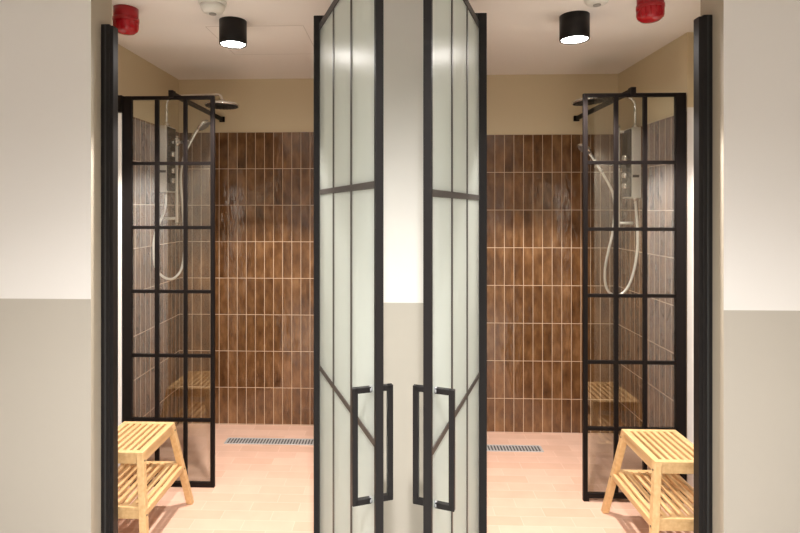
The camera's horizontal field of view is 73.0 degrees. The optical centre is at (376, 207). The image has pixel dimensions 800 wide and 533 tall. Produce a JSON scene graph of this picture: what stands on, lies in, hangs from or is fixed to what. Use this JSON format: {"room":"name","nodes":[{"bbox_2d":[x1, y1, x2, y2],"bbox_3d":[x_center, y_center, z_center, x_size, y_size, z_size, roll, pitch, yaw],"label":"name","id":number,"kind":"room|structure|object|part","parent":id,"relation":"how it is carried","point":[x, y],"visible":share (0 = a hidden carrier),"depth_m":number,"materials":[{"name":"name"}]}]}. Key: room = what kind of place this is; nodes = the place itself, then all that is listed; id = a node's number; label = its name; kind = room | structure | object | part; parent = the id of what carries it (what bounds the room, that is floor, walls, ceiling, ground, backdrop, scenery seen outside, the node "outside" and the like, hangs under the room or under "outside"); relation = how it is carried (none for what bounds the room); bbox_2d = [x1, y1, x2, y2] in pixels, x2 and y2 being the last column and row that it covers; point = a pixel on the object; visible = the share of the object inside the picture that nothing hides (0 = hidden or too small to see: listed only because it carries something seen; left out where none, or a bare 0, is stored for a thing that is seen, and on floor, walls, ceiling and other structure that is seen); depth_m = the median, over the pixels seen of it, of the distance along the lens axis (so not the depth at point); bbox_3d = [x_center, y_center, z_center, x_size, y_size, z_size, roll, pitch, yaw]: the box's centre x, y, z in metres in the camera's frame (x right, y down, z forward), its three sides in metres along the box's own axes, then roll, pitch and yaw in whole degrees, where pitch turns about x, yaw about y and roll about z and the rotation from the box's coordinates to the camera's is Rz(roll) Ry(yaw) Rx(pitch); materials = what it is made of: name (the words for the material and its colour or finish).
{"room":"shower room","nodes":[
{"label":"shower room","id":0,"kind":"room"},
{"bbox_2d":[0,0,111,532],"bbox_3d":[-2.137,0.312,2.308,1.962,2.475,0.160,0,0,2],"label":"wall","id":1,"kind":"structure","parent":0,"point":[50,50],"depth_m":2.20,"materials":[{"name":"paint"}]},
{"bbox_2d":[101,24,117,532],"bbox_3d":[-1.130,0.389,2.288,0.052,2.322,0.052,0,0,2],"label":"door frame","id":2,"kind":"structure","parent":1,"relation":"attached to","point":[109,33],"depth_m":2.27,"materials":[{"name":"black metal"}]},
{"bbox_2d":[118,44,179,444],"bbox_3d":[-1.538,0.312,3.212,0.195,2.475,1.690,0,0,2],"label":"wall","id":3,"kind":"structure","parent":0,"point":[137,76],"depth_m":3.42,"materials":[{"name":"beige paint"}]},
{"bbox_2d":[118,113,121,480],"bbox_3d":[-1.438,0.510,3.023,0.038,2.080,0.032,0,0,2],"label":"trim","id":4,"kind":"structure","parent":3,"relation":"attached to","point":[119,114],"depth_m":3.01,"materials":[{"name":"white paint"}]},
{"bbox_2d":[152,93,239,279],"bbox_3d":[-1.165,-0.144,3.536,0.528,1.215,0.260,0,0,2],"label":"shower","id":5,"kind":"object","parent":3,"relation":"attached to","point":[169,142],"visible":0.82,"depth_m":3.54,"materials":[{"name":"silver metal"}]},
{"bbox_3d":[-1.399,-0.323,3.600,0.055,0.438,0.150,0,0,2],"label":"mixer panel","id":6,"kind":"part","parent":5,"relation":"part of","materials":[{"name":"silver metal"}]},
{"bbox_3d":[-1.355,-0.358,3.598,0.024,0.040,0.040,0,0,2],"label":"knob","id":7,"kind":"part","parent":5,"relation":"part of","materials":[{"name":"silver metal"}]},
{"bbox_3d":[-1.355,-0.248,3.598,0.024,0.040,0.040,0,0,2],"label":"knob","id":8,"kind":"part","parent":5,"relation":"part of","materials":[{"name":"silver metal"}]},
{"bbox_3d":[-1.355,-0.183,3.598,0.024,0.040,0.040,0,0,2],"label":"knob","id":9,"kind":"part","parent":5,"relation":"part of","materials":[{"name":"silver metal"}]},
{"bbox_3d":[-1.340,-0.185,3.621,0.019,0.580,0.019,0,0,2],"label":"slide rail","id":10,"kind":"part","parent":5,"relation":"part of","materials":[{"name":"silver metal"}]},
{"bbox_3d":[-1.203,-0.642,3.562,0.402,0.220,0.024,0,0,7],"label":"shower arm","id":11,"kind":"part","parent":5,"relation":"part of","materials":[{"name":"silver metal"}]},
{"bbox_3d":[-1.013,-0.664,3.539,0.210,0.006,0.210,0,0,2],"label":"nozzle plate","id":12,"kind":"part","parent":5,"relation":"part of","materials":[{"name":"metal"}]},
{"bbox_2d":[179,79,313,424],"bbox_3d":[-0.772,0.312,3.945,1.303,2.475,0.170,0,0,2],"label":"wall","id":13,"kind":"structure","parent":0,"point":[264,146],"depth_m":3.87,"materials":[{"name":"brown tile"}]},
{"bbox_2d":[330,0,468,532],"bbox_3d":[0.125,0.312,3.072,0.552,2.475,1.850,0,0,2],"label":"wall","id":14,"kind":"structure","parent":0,"point":[403,19],"depth_m":2.15,"materials":[{"name":"paint"}]},
{"bbox_2d":[314,15,323,532],"bbox_3d":[-0.221,0.374,2.264,0.081,2.352,0.041,0,0,2],"label":"door frame","id":15,"kind":"structure","parent":14,"relation":"attached to","point":[317,18],"depth_m":2.25,"materials":[{"name":"black metal"}]},
{"bbox_2d":[319,0,392,532],"bbox_3d":[-0.117,0.319,1.870,0.121,2.162,0.788,0,0,-18],"label":"door","id":16,"kind":"structure","parent":14,"relation":"in","point":[352,387],"depth_m":1.74,"materials":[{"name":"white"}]},
{"bbox_3d":[-0.111,-0.747,1.871,0.024,0.030,0.757,0,0,-18],"label":"rail","id":17,"kind":"part","parent":16,"relation":"part of","materials":[{"name":"black"}]},
{"bbox_3d":[-0.043,0.672,1.528,0.055,0.331,0.016,0,0,-18],"label":"pull handle","id":18,"kind":"part","parent":16,"relation":"part of","materials":[{"name":"black metal"}]},
{"bbox_3d":[0.026,0.672,1.551,0.042,0.331,0.016,0,0,-18],"label":"pull handle","id":19,"kind":"part","parent":16,"relation":"part of","materials":[{"name":"black metal"}]},
{"bbox_2d":[413,0,479,532],"bbox_3d":[0.284,0.319,1.858,0.121,2.162,0.778,0,0,21],"label":"door","id":20,"kind":"structure","parent":14,"relation":"in","point":[450,501],"depth_m":1.71,"materials":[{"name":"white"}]},
{"bbox_3d":[0.126,0.680,1.551,0.042,0.340,0.016,0,0,21],"label":"pull handle","id":21,"kind":"part","parent":20,"relation":"part of","materials":[{"name":"black metal"}]},
{"bbox_3d":[0.194,0.680,1.525,0.055,0.340,0.016,0,0,21],"label":"pull handle","id":22,"kind":"part","parent":20,"relation":"part of","materials":[{"name":"black metal"}]},
{"bbox_3d":[0.281,0.319,1.856,0.010,2.112,0.753,0,0,21],"label":"frosted glass","id":23,"kind":"part","parent":20,"relation":"part of","materials":[{"name":"white glass"}]},
{"bbox_3d":[0.278,-0.747,1.859,0.024,0.030,0.747,0,0,21],"label":"rail","id":24,"kind":"part","parent":20,"relation":"part of","materials":[{"name":"black metal"}]},
{"bbox_2d":[475,13,486,532],"bbox_3d":[0.413,0.373,2.241,0.084,2.354,0.041,0,0,2],"label":"door frame","id":25,"kind":"structure","parent":14,"relation":"attached to","point":[482,17],"depth_m":2.22,"materials":[{"name":"black metal"}]},
{"bbox_2d":[118,424,693,532],"bbox_3d":[0.113,1.600,3.143,6.400,0.100,1.910,0,0,2],"label":"floor","id":26,"kind":"structure","parent":0,"point":[259,488],"depth_m":3.00,"materials":[{"name":"tile"}]},
{"bbox_2d":[118,421,193,532],"bbox_3d":[-1.166,1.320,2.588,0.388,0.460,0.538,0,0,2],"label":"step stool","id":27,"kind":"object","parent":26,"relation":"on","point":[132,459],"visible":0.75,"depth_m":2.57,"materials":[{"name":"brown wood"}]},
{"bbox_3d":[-1.306,1.322,2.797,0.040,0.456,0.157,0,0,-30],"label":"leg","id":28,"kind":"part","parent":27,"relation":"part of","materials":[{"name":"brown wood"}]},
{"bbox_3d":[-1.026,1.322,2.374,0.040,0.456,0.150,0,0,-32],"label":"leg","id":29,"kind":"part","parent":27,"relation":"part of","materials":[{"name":"yellow wood"}]},
{"bbox_3d":[-1.166,1.099,2.584,0.262,0.018,0.347,0,0,2],"label":"seat frame","id":30,"kind":"part","parent":27,"relation":"part of","materials":[{"name":"yellow wood"}]},
{"bbox_3d":[-1.166,1.318,2.584,0.286,0.016,0.429,0,0,2],"label":"shelf frame","id":31,"kind":"part","parent":27,"relation":"part of","materials":[{"name":"yellow wood"}]},
{"bbox_3d":[-1.011,1.322,2.787,0.040,0.456,0.157,0,0,34],"label":"leg","id":32,"kind":"part","parent":27,"relation":"part of","materials":[{"name":"yellow wood"}]},
{"bbox_2d":[118,90,224,487],"bbox_3d":[-1.156,0.448,3.436,0.544,2.205,0.895,0,0,2],"label":"screen","id":33,"kind":"object","parent":26,"relation":"on","point":[125,103],"visible":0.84,"depth_m":3.00,"materials":[{"name":"black metal"}]},
{"bbox_3d":[-1.391,0.464,3.019,0.052,2.173,0.026,0,0,2],"label":"wall post","id":34,"kind":"part","parent":33,"relation":"part of","materials":[{"name":"black metal"}]},
{"bbox_3d":[-1.143,-0.614,3.010,0.444,0.019,0.022,0,0,2],"label":"rail","id":35,"kind":"part","parent":33,"relation":"part of","materials":[{"name":"black metal"}]},
{"bbox_3d":[-1.143,1.537,3.010,0.444,0.026,0.022,0,0,2],"label":"rail","id":36,"kind":"part","parent":33,"relation":"part of","materials":[{"name":"black metal"}]},
{"bbox_3d":[-1.124,-0.636,3.434,0.018,0.026,0.889,0,0,2],"label":"support arm","id":37,"kind":"part","parent":33,"relation":"part of","materials":[{"name":"black metal"}]},
{"bbox_3d":[-0.911,0.464,3.002,0.022,2.173,0.022,0,0,2],"label":"free post","id":38,"kind":"part","parent":33,"relation":"part of","materials":[{"name":"black metal"}]},
{"bbox_2d":[224,437,313,444],"bbox_3d":[-0.615,1.548,3.579,0.775,0.004,0.092,0,0,2],"label":"floor drain","id":39,"kind":"object","parent":26,"relation":"on","point":[264,441],"visible":0.66,"depth_m":3.58,"materials":[{"name":"silver metal"}]},
{"bbox_2d":[487,445,543,451],"bbox_3d":[0.794,1.548,3.482,0.544,0.004,0.092,0,0,2],"label":"floor drain","id":40,"kind":"object","parent":26,"relation":"on","point":[499,448],"visible":0.62,"depth_m":3.48,"materials":[{"name":"silver metal"}]},
{"bbox_2d":[574,87,685,502],"bbox_3d":[1.374,0.457,3.281,0.530,2.187,0.904,0,0,2],"label":"screen","id":41,"kind":"object","parent":26,"relation":"on","point":[679,162],"visible":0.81,"depth_m":2.85,"materials":[{"name":"black metal"}]},
{"bbox_3d":[1.105,0.464,2.860,0.022,2.137,0.022,0,0,2],"label":"free post","id":42,"kind":"part","parent":41,"relation":"part of","materials":[{"name":"black metal"}]},
{"bbox_3d":[1.364,-0.618,3.280,0.018,0.026,0.898,0,0,2],"label":"support arm","id":43,"kind":"part","parent":41,"relation":"part of","materials":[{"name":"black metal"}]},
{"bbox_3d":[1.343,1.519,2.852,0.456,0.026,0.022,0,0,2],"label":"rail","id":44,"kind":"part","parent":41,"relation":"part of","materials":[{"name":"black metal"}]},
{"bbox_3d":[1.343,-0.596,2.852,0.456,0.019,0.022,0,0,2],"label":"rail","id":45,"kind":"part","parent":41,"relation":"part of","materials":[{"name":"black metal"}]},
{"bbox_3d":[1.597,0.464,2.842,0.052,2.137,0.026,0,0,2],"label":"wall post","id":46,"kind":"part","parent":41,"relation":"part of","materials":[{"name":"black metal"}]},
{"bbox_2d":[601,429,693,532],"bbox_3d":[1.334,1.320,2.493,0.388,0.460,0.538,0,0,2],"label":"step stool","id":47,"kind":"object","parent":26,"relation":"on","point":[668,470],"visible":0.77,"depth_m":2.46,"materials":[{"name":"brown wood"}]},
{"bbox_3d":[1.194,1.322,2.702,0.040,0.456,0.157,0,0,-30],"label":"leg","id":48,"kind":"part","parent":47,"relation":"part of","materials":[{"name":"yellow wood"}]},
{"bbox_3d":[1.333,1.318,2.489,0.286,0.016,0.429,0,0,2],"label":"shelf frame","id":49,"kind":"part","parent":47,"relation":"part of","materials":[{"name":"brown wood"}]},
{"bbox_3d":[1.179,1.322,2.290,0.040,0.456,0.150,0,0,36],"label":"leg","id":50,"kind":"part","parent":47,"relation":"part of","materials":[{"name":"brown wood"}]},
{"bbox_3d":[1.333,1.099,2.489,0.262,0.018,0.347,0,0,2],"label":"seat frame","id":51,"kind":"part","parent":47,"relation":"part of","materials":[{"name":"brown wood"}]},
{"bbox_3d":[1.488,1.322,2.692,0.040,0.456,0.157,0,0,34],"label":"leg","id":52,"kind":"part","parent":47,"relation":"part of","materials":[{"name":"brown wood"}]},
{"bbox_2d":[112,0,699,79],"bbox_3d":[0.045,-0.975,1.249,6.400,0.100,5.700,0,0,2],"label":"ceiling","id":53,"kind":"structure","parent":0,"point":[173,36],"depth_m":2.91,"materials":[{"name":"white paint"}]},
{"bbox_2d":[112,4,139,34],"bbox_3d":[-1.163,-0.866,2.506,0.115,0.118,0.115,0,0,2],"label":"beacon","id":54,"kind":"object","parent":53,"relation":"attached to","point":[125,18],"visible":0.96,"depth_m":2.46,"materials":[{"name":"red plastic"}]},
{"bbox_2d":[198,0,226,15],"bbox_3d":[-0.735,-0.896,2.423,0.124,0.058,0.124,0,0,2],"label":"smoke detector","id":55,"kind":"object","parent":53,"relation":"attached to","point":[209,7],"visible":1,"depth_m":2.39,"materials":[{"name":"white plastic"}]},
{"bbox_2d":[219,16,246,48],"bbox_3d":[-0.710,-0.866,2.672,0.133,0.118,0.133,0,0,2],"label":"ceiling light","id":56,"kind":"object","parent":53,"relation":"in","point":[232,30],"visible":1,"depth_m":2.62,"materials":[{"name":"black metal"}]},
{"bbox_2d":[205,25,313,54],"bbox_3d":[-0.613,-0.925,2.994,0.504,0.002,0.504,0,0,2],"label":"ceiling hatch","id":57,"kind":"object","parent":53,"relation":"attached to","point":[284,39],"visible":0.76,"depth_m":2.98,"materials":[{"name":"beige paint"}]},
{"bbox_2d":[559,10,589,43],"bbox_3d":[0.952,-0.866,2.597,0.138,0.118,0.138,0,0,2],"label":"ceiling light","id":58,"kind":"object","parent":53,"relation":"in","point":[574,26],"visible":1,"depth_m":2.54,"materials":[{"name":"black metal"}]},
{"bbox_2d":[584,0,608,6],"bbox_3d":[0.946,-0.896,2.317,0.124,0.058,0.124,0,0,2],"label":"smoke detector","id":59,"kind":"object","parent":53,"relation":"attached to","point":[591,3],"visible":1,"depth_m":2.31,"materials":[{"name":"white plastic"}]},
{"bbox_2d":[636,0,664,23],"bbox_3d":[1.188,-0.866,2.344,0.115,0.118,0.115,0,0,2],"label":"beacon","id":60,"kind":"object","parent":53,"relation":"attached to","point":[647,11],"visible":1,"depth_m":2.31,"materials":[{"name":"red plastic"}]},
{"bbox_2d":[487,74,617,432],"bbox_3d":[1.050,0.312,3.850,1.242,2.475,0.230,0,0,2],"label":"wall","id":61,"kind":"structure","parent":0,"point":[534,159],"depth_m":3.73,"materials":[{"name":"brown tile"}]},
{"bbox_2d":[618,32,693,498],"bbox_3d":[1.798,0.312,3.092,0.328,2.475,1.690,0,0,2],"label":"wall","id":62,"kind":"structure","parent":0,"point":[670,69],"depth_m":3.15,"materials":[{"name":"beige paint"}]},
{"bbox_2d":[571,97,640,293],"bbox_3d":[1.435,-0.076,3.380,0.425,1.267,0.262,0,0,2],"label":"shower","id":63,"kind":"object","parent":62,"relation":"attached to","point":[631,137],"visible":0.69,"depth_m":3.39,"materials":[{"name":"silver metal"}]},
{"bbox_3d":[1.345,-0.662,3.374,0.227,0.028,0.228,0,0,2],"label":"nozzle plate","id":64,"kind":"part","parent":63,"relation":"part of","materials":[{"name":"metal"}]},
{"bbox_3d":[1.557,-0.197,3.476,0.019,0.657,0.019,0,0,2],"label":"slide rail","id":65,"kind":"part","parent":63,"relation":"part of","materials":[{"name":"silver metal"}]},
{"bbox_3d":[1.577,-0.318,3.430,0.024,0.040,0.040,0,0,2],"label":"knob","id":66,"kind":"part","parent":63,"relation":"part of","materials":[{"name":"silver metal"}]},
{"bbox_3d":[1.577,-0.207,3.430,0.024,0.040,0.040,0,0,2],"label":"knob","id":67,"kind":"part","parent":63,"relation":"part of","materials":[{"name":"silver metal"}]},
{"bbox_3d":[1.577,-0.141,3.430,0.024,0.040,0.040,0,0,2],"label":"knob","id":68,"kind":"part","parent":63,"relation":"part of","materials":[{"name":"silver metal"}]},
{"bbox_3d":[1.485,-0.601,3.386,0.301,0.216,0.026,0,0,-5],"label":"shower arm","id":69,"kind":"part","parent":63,"relation":"part of","materials":[{"name":"silver metal"}]},
{"bbox_3d":[1.619,-0.282,3.429,0.054,0.441,0.150,0,0,2],"label":"mixer panel","id":70,"kind":"part","parent":63,"relation":"part of","materials":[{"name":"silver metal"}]},
{"bbox_2d":[700,0,799,532],"bbox_3d":[2.316,0.312,2.148,1.925,2.475,0.160,0,0,2],"label":"wall","id":71,"kind":"structure","parent":0,"point":[756,43],"depth_m":2.10,"materials":[{"name":"paint"}]},
{"bbox_2d":[694,15,711,532],"bbox_3d":[1.329,0.385,2.200,0.053,2.330,0.052,0,0,2],"label":"door frame","id":72,"kind":"structure","parent":71,"relation":"attached to","point":[702,24],"depth_m":2.18,"materials":[{"name":"black metal"}]}
]}

